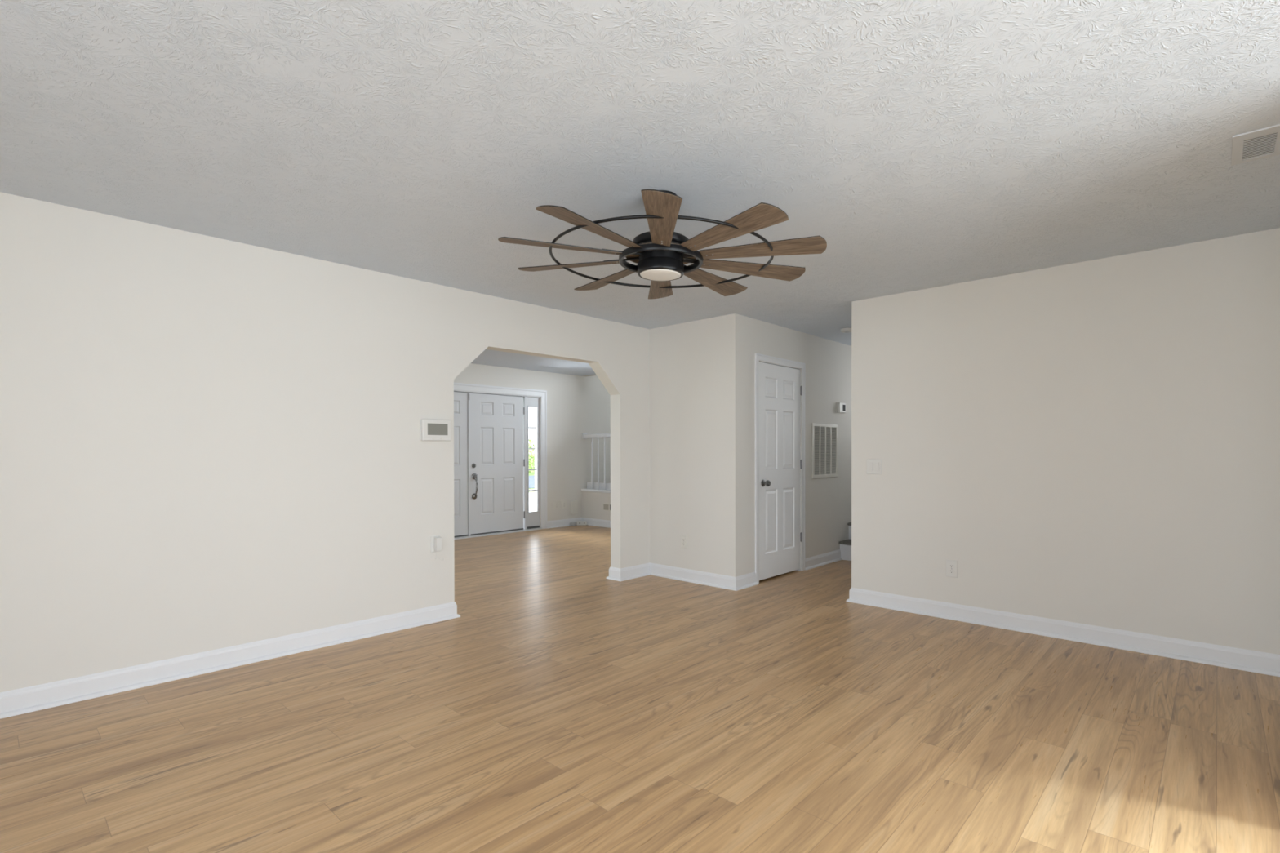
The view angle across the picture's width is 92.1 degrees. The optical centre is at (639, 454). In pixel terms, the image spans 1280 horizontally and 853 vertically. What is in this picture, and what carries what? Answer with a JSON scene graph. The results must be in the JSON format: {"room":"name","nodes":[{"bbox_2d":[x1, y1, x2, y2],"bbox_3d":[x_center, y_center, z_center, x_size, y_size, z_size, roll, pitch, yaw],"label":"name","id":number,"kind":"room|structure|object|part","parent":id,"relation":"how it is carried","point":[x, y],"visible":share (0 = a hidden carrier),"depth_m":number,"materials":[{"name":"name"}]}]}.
{"room":"empty living room","nodes":[
{"label":"empty living room","id":0,"kind":"room"},
{"bbox_2d":[0,191,649,692],"bbox_3d":[-2.218,-0.033,3.769,0.133,2.495,6.866,0,1,43],"label":"wall","id":1,"kind":"structure","parent":0,"point":[207,443],"depth_m":3.50,"materials":[{"name":"beige paint"}]},
{"bbox_2d":[0,601,460,719],"bbox_3d":[-2.983,1.165,2.958,0.195,0.114,4.621,0,1,43],"label":"baseboard","id":2,"kind":"structure","parent":1,"relation":"attached to","point":[51,695],"depth_m":3.43,"materials":[{"name":"white wood"}]},
{"bbox_2d":[430,535,439,552],"bbox_3d":[-1.478,0.649,4.458,0.008,0.120,0.074,0,1,43],"label":"wall outlet","id":3,"kind":"object","parent":1,"relation":"attached to","point":[432,538],"visible":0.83,"depth_m":4.44,"materials":[{"name":"white plastic"}]},
{"bbox_2d":[420,418,450,440],"bbox_3d":[-1.470,-0.174,4.443,0.034,0.154,0.228,0,1,43],"label":"thermostat","id":4,"kind":"object","parent":1,"relation":"attached to","point":[430,429],"visible":1,"depth_m":4.42,"materials":[{"name":"white plastic"}]},
{"bbox_2d":[433,537,444,560],"bbox_3d":[-1.451,0.687,4.450,0.041,0.173,0.086,0,1,43],"label":"plug adapter","id":5,"kind":"object","parent":1,"relation":"attached to","point":[437,540],"visible":1,"depth_m":4.43,"materials":[{"name":"white plastic"}]},
{"bbox_2d":[453,363,610,528],"bbox_3d":[-3.590,-0.484,7.610,0.150,3.350,10.600,0,1,43],"label":"wall","id":6,"kind":"structure","parent":0,"point":[577,405],"depth_m":10.06,"materials":[{"name":"beige paint"}]},
{"bbox_2d":[453,391,471,537],"bbox_3d":[-2.744,0.147,8.448,0.062,2.030,0.917,0,1,43],"label":"door","id":7,"kind":"structure","parent":6,"relation":"in","point":[462,527],"depth_m":8.68,"materials":[{"name":"white wood"}]},
{"bbox_2d":[470,393,524,535],"bbox_3d":[-2.086,0.141,9.111,0.115,2.028,0.944,0,1,43],"label":"door","id":8,"kind":"structure","parent":6,"relation":"in","point":[497,462],"depth_m":9.10,"materials":[{"name":"white wood"}]},
{"bbox_2d":[453,390,542,539],"bbox_3d":[-2.347,0.138,8.907,0.175,2.085,2.185,0,1,43],"label":"trim","id":9,"kind":"structure","parent":6,"relation":"attached to","point":[525,468],"depth_m":9.46,"materials":[{"name":"white wood"}]},
{"bbox_2d":[453,382,546,528],"bbox_3d":[-2.300,0.092,8.864,0.022,2.178,2.413,0,1,43],"label":"trim","id":10,"kind":"structure","parent":6,"relation":"attached to","point":[457,386],"depth_m":9.67,"materials":[{"name":"white wood"}]},
{"bbox_2d":[526,396,540,528],"bbox_3d":[-1.675,0.133,9.601,0.055,2.036,0.261,0,1,43],"label":"window","id":11,"kind":"structure","parent":6,"relation":"in","point":[533,517],"depth_m":9.64,"materials":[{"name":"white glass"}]},
{"bbox_2d":[560,501,567,508],"bbox_3d":[-1.232,0.821,10.016,0.009,0.120,0.120,0,1,43],"label":"wall outlet","id":12,"kind":"object","parent":6,"relation":"attached to","point":[563,504],"visible":1,"depth_m":10.01,"materials":[{"name":"white plastic"}]},
{"bbox_2d":[0,0,1279,376],"bbox_3d":[-0.544,-1.305,3.617,10.050,0.155,9.250,0,1,43],"label":"ceiling","id":13,"kind":"structure","parent":0,"point":[928,144],"depth_m":2.32,"materials":[{"name":"white paint"}]},
{"bbox_2d":[497,189,826,298],"bbox_3d":[0.099,-1.032,2.932,1.483,0.380,1.506,0,1,43],"label":"ceiling fan","id":14,"kind":"object","parent":13,"relation":"hanging from","point":[661,254],"visible":1,"depth_m":2.78,"materials":[{"name":"brown wood"}]},
{"bbox_3d":[-0.358,-0.943,2.798,0.558,0.006,0.151,1,11,-16],"label":"blade","id":15,"kind":"part","parent":14,"relation":"part of","materials":[{"name":"brown wood"}]},
{"bbox_3d":[-0.349,-0.945,3.093,0.558,0.006,0.151,2,11,20],"label":"blade","id":16,"kind":"part","parent":14,"relation":"part of","materials":[{"name":"brown wood"}]},
{"bbox_3d":[-0.192,-0.937,2.555,0.151,0.006,0.558,15,9,37],"label":"blade","id":17,"kind":"part","parent":14,"relation":"part of","materials":[{"name":"brown wood"}]},
{"bbox_3d":[-0.169,-0.942,3.326,0.151,0.006,0.558,-11,7,-34],"label":"blade","id":18,"kind":"part","parent":14,"relation":"part of","materials":[{"name":"brown wood"}]},
{"bbox_3d":[-0.082,-0.944,2.996,0.195,0.006,0.040,2,11,20],"label":"blade arm","id":19,"kind":"part","parent":14,"relation":"part of","materials":[{"name":"black metal"}]},
{"bbox_3d":[-0.085,-0.943,2.877,0.195,0.006,0.040,1,11,-16],"label":"blade arm","id":20,"kind":"part","parent":14,"relation":"part of","materials":[{"name":"black metal"}]},
{"bbox_3d":[0.114,-0.935,3.409,0.151,0.006,0.558,-9,0,2],"label":"blade","id":21,"kind":"part","parent":14,"relation":"part of","materials":[{"name":"brown wood"}]},
{"bbox_3d":[0.086,-0.929,2.456,0.151,0.006,0.558,12,1,2],"label":"blade","id":22,"kind":"part","parent":14,"relation":"part of","materials":[{"name":"brown wood"}]},
{"bbox_3d":[0.281,-0.934,2.869,0.195,0.006,0.040,2,-10,20],"label":"blade arm","id":23,"kind":"part","parent":14,"relation":"part of","materials":[{"name":"black metal"}]},
{"bbox_3d":[0.284,-0.934,2.988,0.195,0.006,0.040,1,-10,-16],"label":"blade arm","id":24,"kind":"part","parent":14,"relation":"part of"},
{"bbox_3d":[0.391,-0.927,3.310,0.151,0.006,0.558,-11,-8,37],"label":"blade","id":25,"kind":"part","parent":14,"relation":"part of","materials":[{"name":"brown wood"}]},
{"bbox_3d":[0.368,-0.923,2.538,0.151,0.006,0.558,14,-7,-34],"label":"blade","id":26,"kind":"part","parent":14,"relation":"part of","materials":[{"name":"brown wood"}]},
{"bbox_3d":[0.557,-0.921,3.067,0.558,0.006,0.151,1,-10,-16],"label":"blade","id":27,"kind":"part","parent":14,"relation":"part of","materials":[{"name":"brown wood"}]},
{"bbox_3d":[0.548,-0.919,2.772,0.558,0.006,0.151,2,-10,20],"label":"blade","id":28,"kind":"part","parent":14,"relation":"part of","materials":[{"name":"brown wood"}]},
{"bbox_2d":[840,328,851,333],"bbox_3d":[2.063,-1.229,6.143,0.124,0.038,0.124,0,1,43],"label":"smoke detector","id":29,"kind":"object","parent":13,"relation":"attached to","point":[843,330],"visible":0.86,"depth_m":6.10,"materials":[{"name":"white plastic"}]},
{"bbox_2d":[1231,124,1279,165],"bbox_3d":[2.445,-1.221,2.434,0.156,0.006,0.324,0,1,43],"label":"ceiling vent","id":30,"kind":"object","parent":13,"relation":"in","point":[1263,143],"visible":1,"depth_m":2.43,"materials":[{"name":"white metal"}]},
{"bbox_2d":[0,524,1279,852],"bbox_3d":[-0.512,1.273,3.554,10.200,0.120,9.470,0,1,43],"label":"floor","id":31,"kind":"structure","parent":0,"point":[566,707],"depth_m":2.63,"materials":[{"name":"laminate"}]},
{"bbox_2d":[576,520,586,525],"bbox_3d":[-0.967,1.136,10.159,0.170,0.063,0.103,0,0,-9],"label":"electrical outlet","id":32,"kind":"object","parent":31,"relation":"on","point":[578,522],"visible":1,"depth_m":10.11,"materials":[{"name":"white plastic"}]},
{"bbox_2d":[838,522,851,560],"bbox_3d":[2.739,0.909,6.789,0.931,0.555,0.495,0,1,43],"label":"staircase","id":33,"kind":"structure","parent":31,"relation":"on","point":[845,545],"depth_m":6.92,"materials":[{"name":"white wood"}]},
{"bbox_2d":[649,315,724,574],"bbox_3d":[0.459,-0.034,5.883,0.921,2.460,0.120,0,1,43],"label":"wall","id":34,"kind":"structure","parent":0,"point":[686,359],"depth_m":5.81,"materials":[{"name":"beige paint"}]},
{"bbox_2d":[680,535,687,548],"bbox_3d":[0.416,0.831,5.841,0.074,0.120,0.009,0,1,43],"label":"wall outlet","id":35,"kind":"object","parent":34,"relation":"attached to","point":[683,538],"visible":1,"depth_m":5.84,"materials":[{"name":"white plastic"}]},
{"bbox_2d":[582,345,851,520],"bbox_3d":[1.097,-0.497,8.425,5.575,3.350,0.100,0,1,43],"label":"wall","id":36,"kind":"structure","parent":0,"point":[592,502],"depth_m":10.08,"materials":[{"name":"beige paint"}]},
{"bbox_2d":[546,517,610,528],"bbox_3d":[0.048,1.120,8.840,3.488,0.114,0.749,0,1,43],"label":"baseboard","id":37,"kind":"structure","parent":36,"relation":"attached to","point":[590,522],"depth_m":9.99,"materials":[{"name":"white wood"}]},
{"bbox_3d":[0.049,1.167,8.831,3.476,0.021,0.737,0,1,43],"label":"shoe moulding","id":38,"kind":"part","parent":37,"relation":"part of","materials":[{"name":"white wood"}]},
{"bbox_2d":[602,502,610,511],"bbox_3d":[-0.427,0.850,9.792,0.470,0.124,0.006,0,1,43],"label":"air vent","id":39,"kind":"object","parent":36,"relation":"in","point":[606,507],"visible":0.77,"depth_m":9.90,"materials":[{"name":"white plastic"}]},
{"bbox_2d":[724,313,851,577],"bbox_3d":[1.637,-0.039,6.378,0.120,2.460,2.454,0,1,43],"label":"wall","id":40,"kind":"structure","parent":0,"point":[828,362],"depth_m":5.87,"materials":[{"name":"beige paint"}]},
{"bbox_2d":[605,549,842,591],"bbox_3d":[1.058,1.134,6.522,1.216,0.114,2.750,0,1,43],"label":"baseboard","id":41,"kind":"structure","parent":40,"relation":"attached to","point":[731,583],"depth_m":5.87,"materials":[{"name":"white wood"}]},
{"bbox_3d":[1.058,1.180,6.523,1.216,0.021,2.750,0,1,43],"label":"shoe moulding","id":42,"kind":"part","parent":41,"relation":"part of","materials":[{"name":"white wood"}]},
{"bbox_3d":[1.986,1.178,6.638,0.019,0.021,0.825,0,1,43],"label":"shoe moulding","id":43,"kind":"part","parent":41,"relation":"part of","materials":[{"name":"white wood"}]},
{"bbox_2d":[755,353,805,583],"bbox_3d":[1.377,0.132,6.003,0.016,2.124,0.922,0,1,43],"label":"trim","id":44,"kind":"structure","parent":40,"relation":"attached to","point":[758,357],"depth_m":6.00,"materials":[{"name":"white wood"}]},
{"bbox_2d":[759,360,802,580],"bbox_3d":[1.352,0.157,6.026,0.189,2.074,0.820,0,1,43],"label":"door","id":45,"kind":"structure","parent":40,"relation":"in","point":[780,389],"depth_m":6.00,"materials":[{"name":"white wood"}]},
{"bbox_3d":[1.179,0.271,5.757,0.073,0.066,0.066,0,1,43],"label":"knob","id":46,"kind":"part","parent":45,"relation":"part of","materials":[{"name":"grey metal"}]},
{"bbox_2d":[812,422,837,478],"bbox_3d":[2.006,-0.038,6.677,0.010,0.582,0.586,0,1,43],"label":"air vent","id":47,"kind":"object","parent":40,"relation":"in","point":[824,436],"visible":1,"depth_m":6.67,"materials":[{"name":"white plastic"}]},
{"bbox_2d":[836,402,845,413],"bbox_3d":[2.265,-0.522,6.936,0.030,0.120,0.184,0,1,43],"label":"thermostat","id":48,"kind":"object","parent":40,"relation":"attached to","point":[841,407],"visible":1,"depth_m":6.90,"materials":[{"name":"white plastic"}]},
{"bbox_2d":[851,227,1279,654],"bbox_3d":[3.903,-0.482,5.409,2.645,3.350,3.563,0,1,43],"label":"wall","id":49,"kind":"structure","parent":0,"point":[1096,442],"depth_m":3.95,"materials":[{"name":"beige paint"}]},
{"bbox_2d":[866,458,881,474],"bbox_3d":[1.853,0.098,4.885,0.122,0.122,0.012,0,1,43],"label":"light switch","id":50,"kind":"object","parent":49,"relation":"attached to","point":[873,466],"visible":1,"depth_m":4.88,"materials":[{"name":"white plastic"}]},
{"bbox_2d":[946,560,957,577],"bbox_3d":[2.274,0.835,4.498,0.080,0.124,0.009,0,1,43],"label":"wall outlet","id":51,"kind":"object","parent":49,"relation":"attached to","point":[951,565],"visible":1,"depth_m":4.50,"materials":[{"name":"white plastic"}]},
{"bbox_2d":[846,587,1279,676],"bbox_3d":[2.684,1.147,4.072,1.645,0.114,4.372,0,0,-10],"label":"baseboard","id":52,"kind":"structure","parent":49,"relation":"attached to","point":[1249,660],"depth_m":3.94,"materials":[{"name":"white wood"}]},
{"label":"outside","id":53,"kind":"structure","parent":0,"visible":0},
{"bbox_2d":[528,492,534,511],"bbox_3d":[-1.613,1.275,15.914,8.290,0.045,15.000,0,1,43],"label":"driveway","id":54,"kind":"structure","parent":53,"point":[531,495],"depth_m":16.31,"materials":[{"name":"concrete"}]},
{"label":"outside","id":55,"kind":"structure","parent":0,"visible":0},
{"bbox_2d":[528,460,534,492],"bbox_3d":[-14.757,1.270,41.255,62.050,0.230,100.000,0,1,43],"label":"lawn","id":56,"kind":"structure","parent":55,"point":[532,473],"depth_m":35.64,"materials":[{"name":"green plant"}]},
{"bbox_2d":[528,444,534,472],"bbox_3d":[-6.881,0.195,35.667,2.070,2.044,2.059,0,1,43],"label":"shrub","id":57,"kind":"object","parent":56,"relation":"on","point":[532,457],"visible":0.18,"depth_m":35.55,"materials":[{"name":"green plant"}]},
{"bbox_2d":[528,435,534,471],"bbox_3d":[-6.155,-0.032,38.124,2.638,2.393,2.527,0,0,-2],"label":"shrub","id":58,"kind":"object","parent":56,"relation":"on","point":[530,441],"visible":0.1,"depth_m":37.71,"materials":[{"name":"green plant"}]},
{"bbox_3d":[1.550,0.604,8.914,5.575,0.030,1.420,0,1,43],"label":"floor","id":59,"kind":"structure","parent":0,"visible":0},
{"bbox_2d":[581,433,610,493],"bbox_3d":[0.328,0.137,9.137,3.479,0.969,0.124,0,1,43],"label":"railing","id":60,"kind":"object","parent":59,"relation":"on","point":[592,486],"visible":0.16,"depth_m":10.09,"materials":[{"name":"white wood"}]},
{"bbox_3d":[0.334,-0.300,9.142,3.479,0.054,0.064,0,1,43],"label":"handrail","id":61,"kind":"part","parent":60,"relation":"part of","materials":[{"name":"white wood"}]},
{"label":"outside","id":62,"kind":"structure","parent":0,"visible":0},
{"bbox_2d":[528,475,534,488],"bbox_3d":[-3.102,1.196,30.330,9.000,0.015,80.000,0,1,43],"label":"road","id":63,"kind":"structure","parent":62,"point":[531,478],"depth_m":26.98,"materials":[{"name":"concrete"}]}
]}

